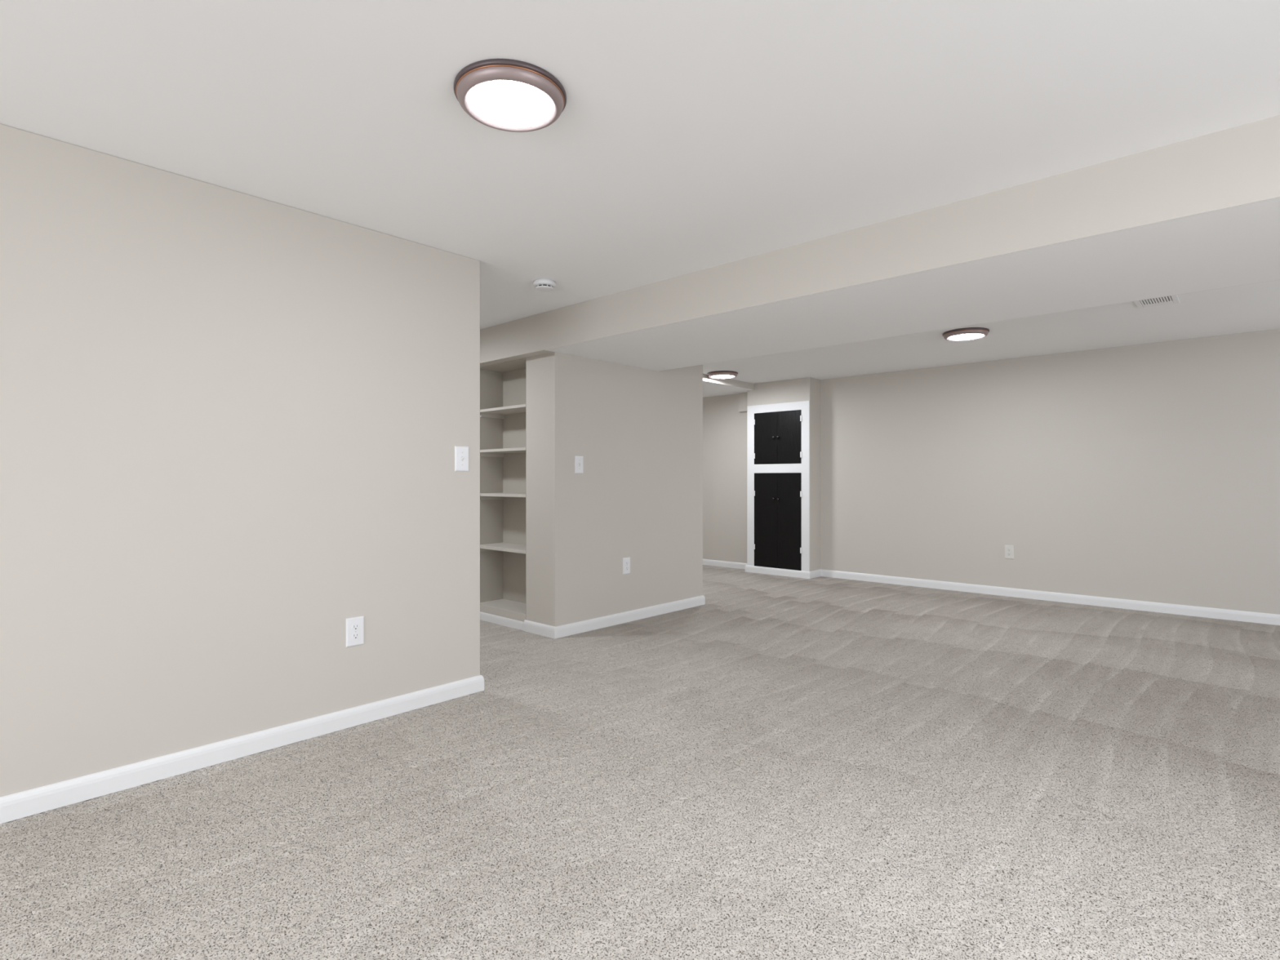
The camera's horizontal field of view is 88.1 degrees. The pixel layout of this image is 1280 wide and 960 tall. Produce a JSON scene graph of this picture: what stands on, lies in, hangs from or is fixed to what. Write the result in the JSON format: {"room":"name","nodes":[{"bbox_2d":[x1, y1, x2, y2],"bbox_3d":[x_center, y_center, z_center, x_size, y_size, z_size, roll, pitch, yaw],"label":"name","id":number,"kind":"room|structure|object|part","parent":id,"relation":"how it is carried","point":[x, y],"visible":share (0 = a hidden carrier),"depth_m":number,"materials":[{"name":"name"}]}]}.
{"room":"finished basement","nodes":[
{"label":"finished basement","id":0,"kind":"room"},
{"bbox_2d":[0,123,479,796],"bbox_3d":[-2.924,-0.022,1.138,0.120,2.181,6.125,0,0,43],"label":"wall","id":1,"kind":"structure","parent":0,"point":[232,423],"depth_m":2.47,"materials":[{"name":"beige paint"}]},
{"bbox_2d":[0,675,484,823],"bbox_3d":[-2.919,1.028,1.143,0.149,0.079,6.140,0,0,43],"label":"baseboard","id":2,"kind":"structure","parent":1,"relation":"attached to","point":[29,802],"depth_m":2.48,"materials":[{"name":"paint"}]},
{"bbox_2d":[346,615,364,647],"bbox_3d":[-1.240,0.660,2.880,0.008,0.124,0.079,0,0,43],"label":"wall outlet","id":3,"kind":"object","parent":1,"relation":"attached to","point":[354,625],"visible":1,"depth_m":2.88,"materials":[{"name":"white plastic"}]},
{"bbox_2d":[351,632,359,639],"bbox_3d":[-1.238,0.679,2.878,0.002,0.028,0.034,0,0,43],"label":"receptacle","id":4,"kind":"object","parent":3,"relation":"attached to","point":[355,636],"depth_m":2.88,"materials":[{"name":"grey plastic"}]},
{"bbox_2d":[351,623,359,631],"bbox_3d":[-1.238,0.640,2.878,0.002,0.028,0.034,0,0,43],"label":"receptacle","id":5,"kind":"object","parent":3,"relation":"attached to","point":[355,627],"depth_m":2.88,"materials":[{"name":"grey plastic"}]},
{"bbox_2d":[454,445,468,471],"bbox_3d":[-0.876,-0.105,3.268,0.019,0.124,0.079,0,0,43],"label":"light switch","id":6,"kind":"object","parent":1,"relation":"attached to","point":[461,453],"visible":1,"depth_m":3.27,"materials":[{"name":"white plastic"}]},
{"bbox_2d":[480,351,702,626],"bbox_3d":[-0.852,-0.022,5.831,2.263,2.181,1.645,0,0,43],"label":"wall","id":7,"kind":"structure","parent":0,"point":[637,432],"depth_m":4.86,"materials":[{"name":"beige paint"}]},
{"bbox_2d":[480,611,524,631],"bbox_3d":[-1.529,1.037,5.332,1.938,0.062,0.006,0,0,43],"label":"baseboard","id":8,"kind":"structure","parent":7,"relation":"attached to","point":[500,620],"depth_m":4.85,"materials":[{"name":"paint"}]},
{"bbox_2d":[574,455,583,473],"bbox_3d":[-0.420,-0.107,4.614,0.019,0.124,0.079,0,0,43],"label":"light switch","id":9,"kind":"object","parent":7,"relation":"attached to","point":[579,460],"visible":1,"depth_m":4.61,"materials":[{"name":"white plastic"}]},
{"bbox_2d":[523,595,705,639],"bbox_3d":[-0.234,1.028,5.264,0.614,0.079,1.674,0,0,43],"label":"baseboard","id":10,"kind":"structure","parent":7,"relation":"attached to","point":[545,630],"depth_m":4.82,"materials":[{"name":"paint"}]},
{"bbox_2d":[622,556,630,574],"bbox_3d":[-0.100,0.645,4.971,0.008,0.124,0.079,0,0,43],"label":"wall outlet","id":11,"kind":"object","parent":7,"relation":"attached to","point":[626,561],"visible":1,"depth_m":4.97,"materials":[{"name":"white plastic"}]},
{"bbox_2d":[0,564,1279,959],"bbox_3d":[-0.498,1.069,2.194,7.904,0.005,11.166,0,0,43],"label":"floor","id":12,"kind":"structure","parent":0,"point":[771,767],"depth_m":2.14,"materials":[{"name":"carpet"}]},
{"bbox_2d":[480,358,526,622],"bbox_3d":[-0.948,0.100,4.979,0.627,1.926,0.259,0,0,43],"label":"bookcase","id":13,"kind":"object","parent":12,"relation":"on","point":[503,386],"visible":0.49,"depth_m":5.17,"materials":[{"name":"paint"}]},
{"bbox_3d":[-1.176,0.100,5.189,0.005,1.925,0.257,0,0,43],"label":"panel","id":14,"kind":"part","parent":13,"relation":"part of","materials":[{"name":"paint"}]},
{"bbox_3d":[-0.947,-0.860,4.979,0.616,0.005,0.257,0,0,43],"label":"panel","id":15,"kind":"part","parent":13,"relation":"part of","materials":[{"name":"paint"}]},
{"bbox_3d":[-0.951,0.511,4.975,0.616,0.024,0.250,0,0,43],"label":"shelf","id":16,"kind":"part","parent":13,"relation":"part of","materials":[{"name":"paint"}]},
{"bbox_3d":[-0.951,0.113,4.975,0.616,0.021,0.250,0,0,43],"label":"shelf","id":17,"kind":"part","parent":13,"relation":"part of","materials":[{"name":"paint"}]},
{"bbox_3d":[-0.951,-0.221,4.975,0.616,0.020,0.250,0,0,43],"label":"shelf","id":18,"kind":"part","parent":13,"relation":"part of","materials":[{"name":"paint"}]},
{"bbox_3d":[-0.951,-0.528,4.975,0.616,0.020,0.250,0,0,43],"label":"shelf","id":19,"kind":"part","parent":13,"relation":"part of","materials":[{"name":"paint"}]},
{"bbox_3d":[-0.950,1.006,4.976,0.616,0.115,0.249,0,0,43],"label":"panel","id":20,"kind":"part","parent":13,"relation":"part of","materials":[{"name":"paint"}]},
{"bbox_3d":[-0.863,0.103,5.071,0.616,1.920,0.009,0,0,43],"label":"panel","id":21,"kind":"part","parent":13,"relation":"part of","materials":[{"name":"paint"}]},
{"bbox_3d":[-0.718,0.100,4.769,0.005,1.925,0.257,0,0,43],"label":"panel","id":22,"kind":"part","parent":13,"relation":"part of","materials":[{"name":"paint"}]},
{"bbox_2d":[0,0,1279,383],"bbox_3d":[-0.498,-1.173,2.194,7.940,0.120,11.202,0,0,43],"label":"ceiling","id":23,"kind":"structure","parent":0,"point":[689,136],"depth_m":2.03,"materials":[{"name":"paint"}]},
{"bbox_2d":[453,58,566,132],"bbox_3d":[-0.371,-1.093,1.903,0.318,0.041,0.318,0,0,43],"label":"ceiling light","id":24,"kind":"object","parent":23,"relation":"attached to","point":[507,95],"visible":1,"depth_m":1.85,"materials":[{"name":"white glass"}]},
{"bbox_2d":[468,80,552,127],"bbox_3d":[-0.371,-1.076,1.903,0.238,0.006,0.238,0,0,43],"label":"diffuser","id":25,"kind":"object","parent":24,"relation":"attached to","point":[491,103],"depth_m":1.89,"materials":[{"name":"white glass"}]},
{"bbox_2d":[533,279,555,291],"bbox_3d":[-0.536,-1.091,3.714,0.126,0.045,0.126,0,0,43],"label":"smoke detector","id":26,"kind":"object","parent":23,"relation":"attached to","point":[540,285],"visible":1,"depth_m":3.68,"materials":[{"name":"white plastic"}]},
{"bbox_2d":[706,370,737,378],"bbox_3d":[0.861,-1.093,6.889,0.318,0.041,0.318,0,0,43],"label":"ceiling light","id":27,"kind":"object","parent":23,"relation":"attached to","point":[718,374],"visible":1,"depth_m":6.79,"materials":[{"name":"brown metal"}]},
{"bbox_2d":[711,374,733,377],"bbox_3d":[0.861,-1.076,6.889,0.238,0.006,0.238,0,0,43],"label":"diffuser","id":28,"kind":"object","parent":27,"relation":"attached to","point":[712,375],"depth_m":6.86,"materials":[{"name":"white glass"}]},
{"bbox_2d":[702,393,746,563],"bbox_3d":[0.903,-0.022,8.371,1.417,2.181,0.202,0,0,43],"label":"wall","id":29,"kind":"structure","parent":0,"point":[724,428],"depth_m":8.11,"materials":[{"name":"beige paint"}]},
{"bbox_2d":[738,391,747,412],"bbox_3d":[1.268,-0.928,7.866,0.195,0.224,0.050,0,0,43],"label":"trim","id":30,"kind":"structure","parent":29,"relation":"attached to","point":[743,397],"depth_m":7.87,"materials":[{"name":"beige paint"}]},
{"bbox_2d":[702,380,752,397],"bbox_3d":[0.147,-1.077,7.479,1.508,0.073,2.135,0,0,43],"label":"ceiling","id":31,"kind":"structure","parent":0,"point":[709,388],"depth_m":7.62,"materials":[{"name":"paint"}]},
{"bbox_2d":[702,373,754,390],"bbox_3d":[0.650,-1.077,6.910,0.002,0.073,1.975,0,0,43],"label":"wall","id":32,"kind":"structure","parent":0,"point":[731,382],"depth_m":7.30,"materials":[{"name":"beige paint"}]},
{"bbox_2d":[747,377,820,571],"bbox_3d":[1.666,-0.022,7.563,0.800,2.181,0.362,0,0,43],"label":"wall","id":33,"kind":"structure","parent":0,"point":[808,388],"depth_m":7.27,"materials":[{"name":"beige paint"}]},
{"bbox_2d":[746,400,809,571],"bbox_3d":[1.531,0.104,7.411,0.792,1.927,0.046,0,0,43],"label":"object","id":34,"kind":"object","parent":33,"relation":"attached to","point":[778,504],"visible":1,"depth_m":7.40,"materials":[{"name":"paint"}]},
{"bbox_3d":[1.430,0.458,7.523,0.299,1.072,0.016,0,0,43],"label":"door","id":35,"kind":"part","parent":34,"relation":"part of","materials":[{"name":"black paint"}]},
{"bbox_3d":[1.430,-0.474,7.523,0.299,0.584,0.016,0,0,43],"label":"door","id":36,"kind":"part","parent":34,"relation":"part of","materials":[{"name":"black paint"}]},
{"bbox_3d":[1.652,0.458,7.319,0.295,1.072,0.016,0,0,43],"label":"door","id":37,"kind":"part","parent":34,"relation":"part of","materials":[{"name":"black paint"}]},
{"bbox_3d":[1.652,-0.474,7.319,0.295,0.584,0.016,0,0,43],"label":"door","id":38,"kind":"part","parent":34,"relation":"part of","materials":[{"name":"black paint"}]},
{"bbox_2d":[480,115,1279,370],"bbox_3d":[0.923,-0.988,3.744,7.700,0.250,1.162,0,0,43],"label":"beam","id":39,"kind":"structure","parent":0,"point":[1239,165],"depth_m":2.64,"materials":[{"name":"beige paint"}]},
{"bbox_2d":[545,196,1279,371],"bbox_3d":[1.757,-0.988,2.980,5.437,0.250,1.158,0,0,43],"label":"soffit underside","id":40,"kind":"structure","parent":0,"point":[1237,245],"depth_m":3.03,"materials":[{"name":"paint"}]},
{"bbox_2d":[942,327,989,341],"bbox_3d":[2.452,-1.093,4.978,0.318,0.041,0.318,0,0,43],"label":"ceiling light","id":41,"kind":"object","parent":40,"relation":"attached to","point":[968,333],"visible":1,"depth_m":4.90,"materials":[{"name":"brown metal"}]},
{"bbox_2d":[948,333,983,340],"bbox_3d":[2.452,-1.076,4.978,0.238,0.006,0.238,0,0,43],"label":"diffuser","id":42,"kind":"object","parent":41,"relation":"attached to","point":[951,336],"depth_m":4.96,"materials":[{"name":"white glass"}]},
{"bbox_2d":[1133,294,1179,308],"bbox_3d":[3.178,-1.109,4.073,0.210,0.009,0.330,0,0,43],"label":"ceiling vent","id":43,"kind":"object","parent":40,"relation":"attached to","point":[1171,300],"visible":0.63,"depth_m":4.11,"materials":[{"name":"white metal"}]},
{"bbox_2d":[820,328,1279,614],"bbox_3d":[4.108,-0.022,5.489,5.603,2.181,0.120,0,0,43],"label":"wall","id":44,"kind":"structure","parent":0,"point":[1149,472],"depth_m":5.74,"materials":[{"name":"beige paint"}]},
{"bbox_2d":[702,559,1279,625],"bbox_3d":[3.115,1.028,6.135,7.700,0.079,0.270,0,0,43],"label":"baseboard","id":45,"kind":"structure","parent":44,"relation":"attached to","point":[1184,610],"depth_m":5.95,"materials":[{"name":"paint"}]},
{"bbox_2d":[1004,545,1013,559],"bbox_3d":[3.385,0.661,6.064,0.079,0.124,0.008,0,0,43],"label":"wall outlet","id":46,"kind":"object","parent":44,"relation":"attached to","point":[1008,549],"visible":1,"depth_m":6.06,"materials":[{"name":"white plastic"}]}
]}

